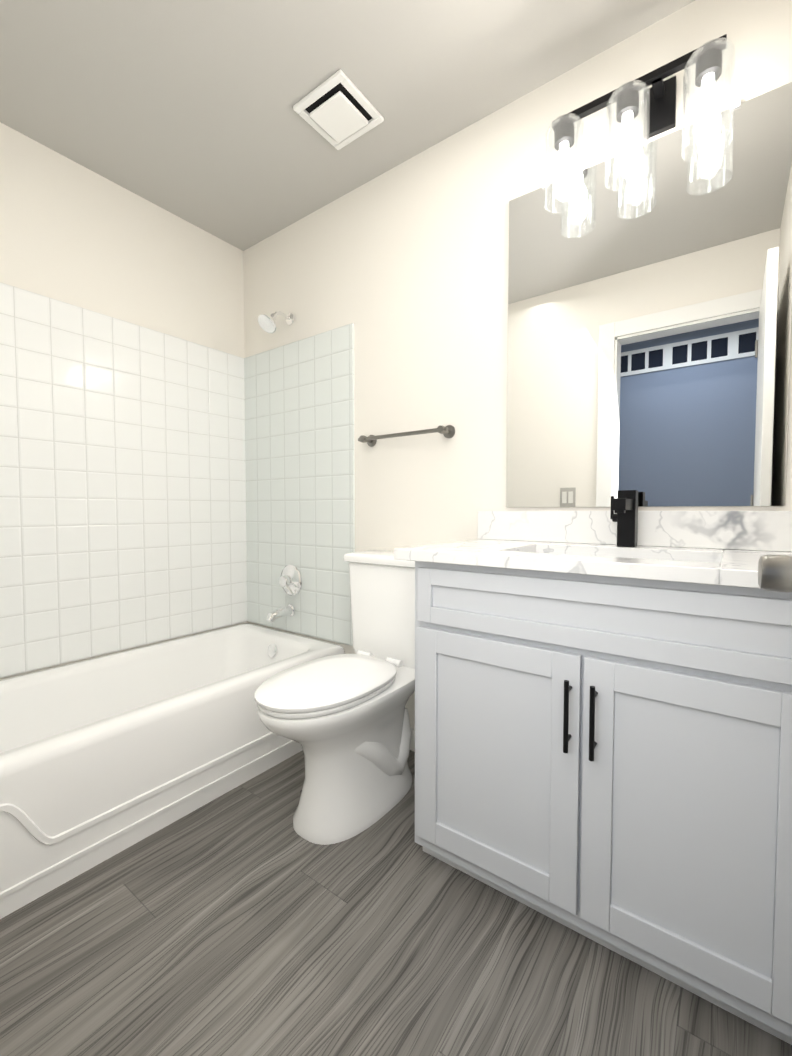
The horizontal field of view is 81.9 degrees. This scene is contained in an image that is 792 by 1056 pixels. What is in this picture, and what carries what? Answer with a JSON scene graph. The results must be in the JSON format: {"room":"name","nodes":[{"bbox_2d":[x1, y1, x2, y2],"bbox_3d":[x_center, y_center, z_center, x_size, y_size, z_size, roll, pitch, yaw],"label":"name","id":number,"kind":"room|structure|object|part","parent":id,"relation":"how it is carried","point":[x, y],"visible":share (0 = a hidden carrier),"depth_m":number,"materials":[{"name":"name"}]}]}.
{"room":"bathroom","nodes":[
{"label":"bathroom","id":0,"kind":"room"},
{"bbox_2d":[0,122,247,679],"bbox_3d":[-1.332,-0.283,1.977,0.100,2.440,1.720,2,3,36],"label":"wall","id":1,"kind":"structure","parent":0,"point":[75,233],"depth_m":1.98,"materials":[{"name":"white paint"}]},
{"bbox_2d":[0,282,246,677],"bbox_3d":[-1.282,-0.183,1.957,0.010,1.466,1.500,2,3,36],"label":"wall tile","id":2,"kind":"structure","parent":1,"relation":"attached to","point":[122,490],"depth_m":2.00,"materials":[{"name":"white tile"}]},
{"bbox_2d":[0,0,694,250],"bbox_3d":[-0.503,-1.489,0.556,3.065,0.080,2.950,2,3,36],"label":"ceiling","id":3,"kind":"structure","parent":0,"point":[183,109],"depth_m":1.51,"materials":[{"name":"grey paint"}]},
{"bbox_2d":[293,69,383,149],"bbox_3d":[-0.204,-1.476,1.634,0.230,0.030,0.230,2,3,36],"label":"fan","id":4,"kind":"object","parent":3,"relation":"attached to","point":[338,120],"depth_m":1.61,"materials":[{"name":"white plastic"}]},
{"bbox_3d":[-0.204,-1.489,1.634,0.190,0.003,0.190,2,3,36],"label":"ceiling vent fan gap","id":5,"kind":"part","parent":4,"relation":"part of","materials":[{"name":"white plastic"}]},
{"bbox_2d":[0,750,791,1055],"bbox_3d":[-0.503,1.019,0.653,3.065,0.060,2.950,2,3,36],"label":"floor","id":6,"kind":"structure","parent":0,"point":[245,919],"depth_m":1.02,"materials":[{"name":"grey wood"}]},
{"bbox_2d":[0,623,344,918],"bbox_3d":[-0.975,0.753,1.761,0.756,0.385,1.485,2,3,36],"label":"bathtub","id":7,"kind":"object","parent":6,"relation":"on","point":[103,758],"visible":0.94,"depth_m":1.52,"materials":[{"name":"white ceramic"}]},
{"bbox_2d":[254,550,414,844],"bbox_3d":[-0.143,0.526,1.586,0.438,0.852,0.762,2,3,36],"label":"toilet","id":8,"kind":"object","parent":6,"relation":"on","point":[343,720],"visible":0.88,"depth_m":1.47,"materials":[{"name":"white ceramic"}]},
{"bbox_3d":[-0.220,0.513,1.482,0.336,0.018,0.491,2,3,36],"label":"seat","id":9,"kind":"part","parent":8,"relation":"part of","materials":[{"name":"white plastic"}]},
{"bbox_3d":[-0.211,0.490,1.492,0.344,0.033,0.531,2,3,36],"label":"seat lid","id":10,"kind":"part","parent":8,"relation":"part of","materials":[{"name":"white plastic"}]},
{"bbox_3d":[0.016,0.119,1.788,0.438,0.038,0.224,2,3,36],"label":"lid","id":11,"kind":"part","parent":8,"relation":"part of","materials":[{"name":"white ceramic"}]},
{"bbox_3d":[0.019,0.324,1.799,0.412,0.372,0.196,2,3,36],"label":"tank","id":12,"kind":"part","parent":8,"relation":"part of","materials":[{"name":"white ceramic"}]},
{"bbox_2d":[394,490,791,1044],"bbox_3d":[0.523,0.430,1.236,0.924,1.072,0.552,2,3,36],"label":"bathroom vanity","id":13,"kind":"object","parent":6,"relation":"on","point":[603,728],"visible":1,"depth_m":0.99,"materials":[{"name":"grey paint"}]},
{"bbox_3d":[0.240,0.580,1.164,0.436,0.598,0.019,2,3,36],"label":"door","id":14,"kind":"part","parent":13,"relation":"part of","materials":[{"name":"grey paint"}]},
{"bbox_3d":[0.405,0.417,1.002,0.065,0.160,0.036,2,3,36],"label":"handle","id":15,"kind":"part","parent":13,"relation":"part of","materials":[{"name":"black metal"}]},
{"bbox_3d":[0.403,0.194,1.028,0.842,0.150,0.019,2,3,36],"label":"drawer","id":16,"kind":"part","parent":13,"relation":"part of","materials":[{"name":"grey paint"}]},
{"bbox_2d":[610,490,637,546],"bbox_3d":[0.644,-0.027,1.314,0.070,0.166,0.159,2,3,36],"label":"faucet","id":17,"kind":"object","parent":13,"relation":"on","point":[625,506],"depth_m":1.33,"materials":[{"name":"black metal"}]},
{"bbox_3d":[0.582,0.590,0.912,0.398,0.598,0.019,2,3,36],"label":"door","id":18,"kind":"part","parent":13,"relation":"part of","materials":[{"name":"grey paint"}]},
{"bbox_2d":[243,0,791,728],"bbox_3d":[0.140,-0.280,1.899,2.365,2.440,0.100,2,3,36],"label":"wall","id":19,"kind":"structure","parent":0,"point":[403,266],"depth_m":1.78,"materials":[{"name":"white paint"}]},
{"bbox_2d":[257,311,293,332],"bbox_3d":[-0.587,-1.013,2.228,0.098,0.131,0.186,2,3,36],"label":"shower head","id":20,"kind":"object","parent":19,"relation":"attached to","point":[267,323],"visible":1,"depth_m":2.20},
{"bbox_2d":[244,323,354,645],"bbox_3d":[-0.514,-0.197,2.316,0.800,1.466,0.010,2,3,36],"label":"wall tile","id":21,"kind":"structure","parent":19,"relation":"attached to","point":[299,455],"depth_m":2.27,"materials":[{"name":"white tile"}]},
{"bbox_2d":[266,604,294,622],"bbox_3d":[-0.584,0.430,2.289,0.060,0.070,0.154,2,3,36],"label":"tub spout","id":22,"kind":"object","parent":21,"relation":"attached to","point":[277,613],"visible":1,"depth_m":2.27,"materials":[{"name":"silver metal"}]},
{"bbox_2d":[279,565,301,595],"bbox_3d":[-0.557,0.269,2.319,0.160,0.160,0.063,2,3,36],"label":"tub valve","id":23,"kind":"object","parent":21,"relation":"attached to","point":[290,580],"visible":1,"depth_m":2.31,"materials":[{"name":"silver metal"}]},
{"bbox_2d":[358,425,454,446],"bbox_3d":[0.030,-0.379,1.868,0.442,0.052,0.073,2,3,36],"label":"towel rail","id":24,"kind":"object","parent":19,"relation":"attached to","point":[447,431],"visible":1,"depth_m":1.81,"materials":[{"name":"silver metal"}]},
{"bbox_2d":[410,728,414,751],"bbox_3d":[0.063,0.894,1.932,0.625,0.090,0.012,2,3,36],"label":"baseboard","id":25,"kind":"structure","parent":19,"relation":"attached to","point":[412,745],"depth_m":1.91,"materials":[{"name":"white"}]},
{"bbox_2d":[477,511,791,551],"bbox_3d":[0.681,-0.001,1.434,0.924,0.106,0.020,2,3,36],"label":"backsplash","id":26,"kind":"structure","parent":19,"relation":"attached to","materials":[{"name":"stone"}]},
{"bbox_2d":[545,34,734,213],"bbox_3d":[0.678,-1.146,1.316,0.480,0.275,0.144,2,3,36],"label":"sconce","id":27,"kind":"object","parent":19,"relation":"attached to","point":[659,103],"visible":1,"depth_m":1.29,"materials":[{"name":"black"}]},
{"bbox_3d":[0.520,-1.135,1.413,0.058,0.106,0.058,2,3,36],"label":"bulb","id":28,"kind":"part","parent":27,"relation":"part of","materials":[{"name":"white glass"}]},
{"bbox_3d":[0.520,-1.127,1.413,0.112,0.229,0.112,2,3,36],"label":"lamp shade","id":29,"kind":"part","parent":27,"relation":"part of","materials":[{"name":"clear glass"}]},
{"bbox_3d":[0.663,-1.131,1.308,0.058,0.106,0.058,2,3,36],"label":"bulb","id":30,"kind":"part","parent":27,"relation":"part of","materials":[{"name":"white glass"}]},
{"bbox_3d":[0.663,-1.123,1.308,0.112,0.229,0.112,2,3,36],"label":"lamp shade","id":31,"kind":"part","parent":27,"relation":"part of","materials":[{"name":"clear glass"}]},
{"bbox_3d":[0.817,-1.127,1.195,0.058,0.106,0.058,2,3,36],"label":"bulb","id":32,"kind":"part","parent":27,"relation":"part of","materials":[{"name":"white glass"}]},
{"bbox_3d":[0.817,-1.118,1.195,0.112,0.229,0.112,2,3,36],"label":"lamp shade","id":33,"kind":"part","parent":27,"relation":"part of","materials":[{"name":"clear glass"}]},
{"bbox_2d":[506,82,791,506],"bbox_3d":[0.709,-0.604,1.400,0.767,1.075,0.006,2,3,36],"label":"mirror","id":34,"kind":"object","parent":19,"relation":"attached to","point":[649,326],"visible":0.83,"depth_m":1.34,"materials":[{"name":"clear glass"}]},
{"bbox_3d":[-0.183,-0.022,0.147,0.721,2.060,0.120,2,3,36],"label":"door frame","id":35,"kind":"structure","parent":0,"visible":0},
{"bbox_2d":[758,554,791,591],"bbox_3d":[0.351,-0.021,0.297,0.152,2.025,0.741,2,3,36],"label":"door handle","id":36,"kind":"object","parent":35,"relation":"attached to","point":[775,573],"depth_m":0.59,"materials":[{"name":"silver metal"}]}
]}

